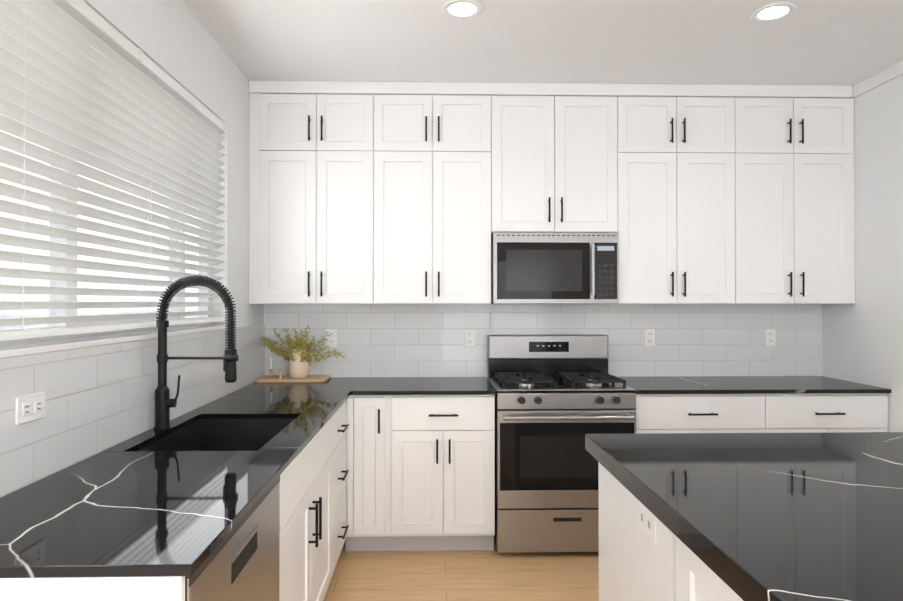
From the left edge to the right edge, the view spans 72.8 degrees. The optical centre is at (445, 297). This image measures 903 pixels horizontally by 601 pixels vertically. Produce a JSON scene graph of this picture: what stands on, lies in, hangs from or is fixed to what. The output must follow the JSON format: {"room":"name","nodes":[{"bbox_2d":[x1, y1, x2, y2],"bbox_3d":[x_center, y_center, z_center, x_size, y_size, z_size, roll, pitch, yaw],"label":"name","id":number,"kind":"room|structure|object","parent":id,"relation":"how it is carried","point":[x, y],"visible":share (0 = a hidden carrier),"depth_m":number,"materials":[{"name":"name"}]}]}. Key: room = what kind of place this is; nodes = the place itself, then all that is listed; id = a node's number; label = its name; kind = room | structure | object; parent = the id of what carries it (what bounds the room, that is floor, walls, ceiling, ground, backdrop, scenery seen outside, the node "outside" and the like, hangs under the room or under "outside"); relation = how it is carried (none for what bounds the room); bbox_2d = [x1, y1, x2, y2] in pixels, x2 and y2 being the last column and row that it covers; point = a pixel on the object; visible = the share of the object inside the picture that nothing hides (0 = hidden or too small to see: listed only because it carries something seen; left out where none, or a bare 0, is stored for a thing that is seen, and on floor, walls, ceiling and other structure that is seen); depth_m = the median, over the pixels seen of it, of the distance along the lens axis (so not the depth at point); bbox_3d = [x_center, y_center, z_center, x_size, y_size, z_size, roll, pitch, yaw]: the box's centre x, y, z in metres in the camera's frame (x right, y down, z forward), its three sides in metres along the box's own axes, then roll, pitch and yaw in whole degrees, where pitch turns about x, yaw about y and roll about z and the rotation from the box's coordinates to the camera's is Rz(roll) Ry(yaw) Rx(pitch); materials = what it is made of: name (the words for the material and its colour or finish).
{"room":"kitchen","nodes":[
{"label":"kitchen","id":0,"kind":"room"},
{"bbox_2d":[8,0,263,346],"bbox_3d":[-1.151,0.048,0.623,0.140,2.670,6.540,0,0,-1],"label":"wall","id":1,"kind":"structure","parent":0,"point":[176,41],"depth_m":3.09,"materials":[{"name":"white paint"}]},
{"bbox_2d":[0,135,211,346],"bbox_3d":[-1.218,-0.392,1.950,0.050,1.050,2.488,0,0,-1],"label":"window","id":2,"kind":"structure","parent":1,"relation":"in","point":[62,312],"depth_m":1.98,"materials":[{"name":"white glass"}]},
{"bbox_2d":[0,0,226,341],"bbox_3d":[-1.137,-0.401,1.952,0.068,1.026,2.478,0,0,-1],"label":"window blinds","id":3,"kind":"object","parent":2,"relation":"attached to","point":[82,81],"visible":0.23,"depth_m":1.99,"materials":[{"name":"white plastic"}]},
{"bbox_2d":[0,325,227,358],"bbox_3d":[-1.145,0.143,1.947,0.092,0.018,2.488,0,0,-1],"label":"window sill","id":4,"kind":"structure","parent":1,"relation":"attached to","point":[19,350],"depth_m":1.92,"materials":[{"name":"white"}]},
{"bbox_2d":[0,324,264,497],"bbox_3d":[-1.109,0.338,2.022,0.008,0.370,3.740,0,0,-1],"label":"wall tile","id":5,"kind":"structure","parent":1,"relation":"attached to","point":[99,399],"depth_m":1.95,"materials":[{"name":"white tile"}]},
{"bbox_2d":[15,391,44,424],"bbox_3d":[-1.091,0.290,1.612,0.009,0.070,0.115,0,0,-1],"label":"electrical outlet","id":6,"kind":"object","parent":5,"relation":"attached to","point":[29,408],"visible":1,"depth_m":1.60,"materials":[{"name":"white plastic"}]},
{"bbox_2d":[323,538,598,600],"bbox_3d":[0.716,1.433,0.655,3.875,0.100,6.820,0,0,-1],"label":"floor","id":7,"kind":"structure","parent":0,"point":[464,575],"depth_m":3.08,"materials":[{"name":"brown wood"}]},
{"bbox_2d":[185,476,279,600],"bbox_3d":[-0.776,0.952,1.470,0.590,0.874,0.680,0,0,-1],"label":"dishwasher","id":8,"kind":"object","parent":7,"relation":"on","point":[241,562],"visible":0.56,"depth_m":1.50,"materials":[{"name":"silver metal"}]},
{"bbox_2d":[340,395,391,552],"bbox_3d":[-0.438,0.966,3.588,0.242,0.878,0.609,0,0,-1],"label":"base cabinet","id":9,"kind":"object","parent":7,"relation":"on","point":[388,473],"depth_m":3.32,"materials":[{"name":"white wood"}]},
{"bbox_2d":[0,377,355,577],"bbox_3d":[-0.800,0.507,2.498,0.630,0.022,2.780,0,0,-1],"label":"countertop","id":10,"kind":"structure","parent":9,"relation":"on","point":[126,508],"depth_m":1.50,"materials":[{"name":"black stone"}]},
{"bbox_2d":[154,275,238,429],"bbox_3d":[-0.947,0.204,2.327,0.315,0.582,0.058,0,0,-1],"label":"faucet","id":11,"kind":"object","parent":10,"relation":"on","point":[164,403],"visible":1,"depth_m":2.31,"materials":[{"name":"black metal"}]},
{"bbox_2d":[138,419,293,450],"bbox_3d":[-0.827,0.630,2.296,0.490,0.224,0.720,0,0,-1],"label":"sink","id":12,"kind":"object","parent":10,"relation":"in","point":[228,435],"visible":0.04,"depth_m":2.62,"materials":[{"name":"black"}]},
{"bbox_2d":[256,375,330,382],"bbox_3d":[-0.930,0.497,3.758,0.415,0.016,0.225,0,0,-1],"label":"serving board","id":13,"kind":"object","parent":10,"relation":"on","point":[311,378],"visible":0.96,"depth_m":3.66,"materials":[{"name":"beige wood"}]},
{"bbox_2d":[267,357,274,377],"bbox_3d":[-1.067,0.423,3.743,0.046,0.131,0.046,0,0,-1],"label":"candlestick","id":14,"kind":"object","parent":13,"relation":"on","point":[270,370],"visible":1,"depth_m":3.74,"materials":[{"name":"gold metal"}]},
{"bbox_2d":[262,325,344,377],"bbox_3d":[-0.883,0.326,3.735,0.538,0.326,0.288,0,0,-1],"label":"potted plant","id":15,"kind":"object","parent":13,"relation":"on","point":[299,363],"visible":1,"depth_m":3.73,"materials":[{"name":"green plant"}]},
{"bbox_2d":[392,395,494,550],"bbox_3d":[-0.028,0.966,3.615,0.580,0.878,0.575,0,0,-1],"label":"base cabinet","id":16,"kind":"object","parent":7,"relation":"on","point":[443,446],"depth_m":3.33,"materials":[{"name":"white wood"}]},
{"bbox_2d":[352,377,495,394],"bbox_3d":[-0.122,0.515,3.604,0.774,0.022,0.600,0,0,-1],"label":"countertop","id":17,"kind":"structure","parent":16,"relation":"on","point":[363,385],"depth_m":3.47,"materials":[{"name":"black stone"}]},
{"bbox_2d":[487,334,635,552],"bbox_3d":[0.650,0.818,3.582,0.753,1.172,0.670,0,0,-1],"label":"stove","id":18,"kind":"object","parent":7,"relation":"on","point":[558,398],"visible":0.92,"depth_m":3.30,"materials":[{"name":"silver metal"}]},
{"bbox_2d":[598,462,742,600],"bbox_3d":[1.315,0.967,1.340,1.506,0.841,1.755,0,0,-1],"label":"kitchen island","id":19,"kind":"object","parent":7,"relation":"on","point":[645,554],"visible":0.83,"depth_m":1.75,"materials":[{"name":"white wood"}]},
{"bbox_2d":[585,432,902,600],"bbox_3d":[1.318,0.517,1.336,1.580,0.058,1.820,0,0,-1],"label":"island countertop","id":20,"kind":"structure","parent":19,"relation":"on","point":[781,516],"depth_m":1.47,"materials":[{"name":"black stone"}]},
{"bbox_2d":[635,394,767,432],"bbox_3d":[1.395,0.966,3.647,0.720,0.878,0.575,0,0,-1],"label":"base cabinet","id":21,"kind":"object","parent":7,"relation":"on","point":[655,413],"depth_m":3.36,"materials":[{"name":"white wood"}]},
{"bbox_2d":[768,393,887,432],"bbox_3d":[2.099,0.966,3.663,0.689,0.878,0.575,0,0,-1],"label":"base cabinet","id":22,"kind":"object","parent":7,"relation":"on","point":[824,412],"depth_m":3.38,"materials":[{"name":"white wood"}]},
{"bbox_2d":[618,376,890,393],"bbox_3d":[1.738,0.516,3.646,1.410,0.022,0.600,0,0,-1],"label":"countertop","id":23,"kind":"structure","parent":22,"relation":"on","point":[706,384],"depth_m":3.52,"materials":[{"name":"black stone"}]},
{"bbox_2d":[182,0,902,85],"bbox_3d":[0.716,-1.337,0.675,3.875,0.100,6.820,0,0,-1],"label":"ceiling","id":24,"kind":"structure","parent":0,"point":[827,42],"depth_m":3.03,"materials":[{"name":"white paint"}]},
{"bbox_2d":[442,0,481,18],"bbox_3d":[0.072,-1.268,2.691,0.180,0.006,0.180,0,0,-1],"label":"recessed light","id":25,"kind":"object","parent":24,"relation":"in","point":[461,9],"visible":1,"depth_m":2.69,"materials":[{"name":"white plastic"}]},
{"bbox_2d":[751,2,795,21],"bbox_3d":[1.457,-1.268,2.722,0.180,0.006,0.180,0,0,-1],"label":"recessed light","id":26,"kind":"object","parent":24,"relation":"in","point":[774,12],"visible":1,"depth_m":2.72,"materials":[{"name":"white plastic"}]},
{"bbox_2d":[822,75,902,431],"bbox_3d":[2.583,0.048,0.708,0.140,2.670,6.540,0,0,-1],"label":"wall","id":27,"kind":"structure","parent":0,"point":[862,339],"depth_m":3.48,"materials":[{"name":"white paint"}]},
{"bbox_2d":[853,60,902,96],"bbox_3d":[2.505,-1.252,0.550,0.021,0.071,6.188,0,0,-1],"label":"crown molding","id":28,"kind":"structure","parent":27,"relation":"attached to","point":[888,74],"depth_m":3.43,"materials":[{"name":"white wood"}]},
{"bbox_3d":[0.640,0.072,4.004,3.875,2.670,0.140,0,0,-1],"label":"wall","id":29,"kind":"structure","parent":0,"visible":0},
{"bbox_2d":[249,81,376,303],"bbox_3d":[-0.789,-0.614,3.741,0.723,1.301,0.328,0,0,-1],"label":"upper cabinet","id":30,"kind":"object","parent":29,"relation":"attached to","point":[362,192],"depth_m":3.58,"materials":[{"name":"white wood"}]},
{"bbox_2d":[377,82,492,303],"bbox_3d":[-0.081,-0.613,3.757,0.693,1.301,0.328,0,0,-1],"label":"upper cabinet","id":31,"kind":"object","parent":29,"relation":"attached to","point":[435,139],"depth_m":3.60,"materials":[{"name":"white wood"}]},
{"bbox_2d":[265,304,821,377],"bbox_3d":[0.645,0.288,3.929,3.585,0.498,0.008,0,0,-1],"label":"wall tile","id":32,"kind":"structure","parent":29,"relation":"attached to","point":[427,340],"depth_m":3.93,"materials":[{"name":"white tile"}]},
{"bbox_2d":[326,329,336,346],"bbox_3d":[-0.726,0.257,3.889,0.070,0.115,0.009,0,0,-1],"label":"electrical outlet","id":33,"kind":"object","parent":32,"relation":"attached to","point":[331,341],"visible":0.96,"depth_m":3.89,"materials":[{"name":"white plastic"}]},
{"bbox_2d":[464,329,474,346],"bbox_3d":[0.154,0.257,3.909,0.070,0.115,0.009,0,0,-1],"label":"electrical outlet","id":34,"kind":"object","parent":32,"relation":"attached to","point":[469,337],"visible":1,"depth_m":3.91,"materials":[{"name":"white plastic"}]},
{"bbox_2d":[644,329,654,346],"bbox_3d":[1.314,0.257,3.936,0.070,0.115,0.009,0,0,-1],"label":"electrical outlet","id":35,"kind":"object","parent":32,"relation":"attached to","point":[649,337],"visible":1,"depth_m":3.93,"materials":[{"name":"white plastic"}]},
{"bbox_2d":[765,329,775,345],"bbox_3d":[2.099,0.257,3.954,0.070,0.115,0.009,0,0,-1],"label":"electrical outlet","id":36,"kind":"object","parent":32,"relation":"attached to","point":[770,337],"visible":1,"depth_m":3.95,"materials":[{"name":"white plastic"}]},
{"bbox_2d":[493,83,620,232],"bbox_3d":[0.640,-0.824,3.775,0.748,0.879,0.328,0,0,-1],"label":"upper cabinet","id":37,"kind":"object","parent":29,"relation":"attached to","point":[557,146],"depth_m":3.61,"materials":[{"name":"white wood"}]},
{"bbox_2d":[491,232,618,303],"bbox_3d":[0.641,-0.171,3.727,0.736,0.417,0.399,0,0,-1],"label":"over-the-range microwave","id":38,"kind":"object","parent":37,"relation":"attached to","point":[554,268],"visible":0.98,"depth_m":3.57,"materials":[{"name":"silver metal"}]},
{"bbox_2d":[619,84,740,303],"bbox_3d":[1.366,-0.613,3.790,0.702,1.301,0.328,0,0,-1],"label":"upper cabinet","id":39,"kind":"object","parent":29,"relation":"attached to","point":[680,235],"depth_m":3.63,"materials":[{"name":"white wood"}]},
{"bbox_2d":[737,85,854,303],"bbox_3d":[2.079,-0.613,3.806,0.724,1.301,0.328,0,0,-1],"label":"upper cabinet","id":40,"kind":"object","parent":29,"relation":"attached to","point":[795,143],"depth_m":3.65,"materials":[{"name":"white wood"}]},
{"label":"outside","id":41,"kind":"structure","parent":0,"visible":0},
{"bbox_2d":[0,113,199,346],"bbox_3d":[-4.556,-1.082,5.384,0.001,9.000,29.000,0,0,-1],"label":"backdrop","id":42,"kind":"structure","parent":41,"point":[27,312],"depth_m":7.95,"materials":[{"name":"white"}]}
]}

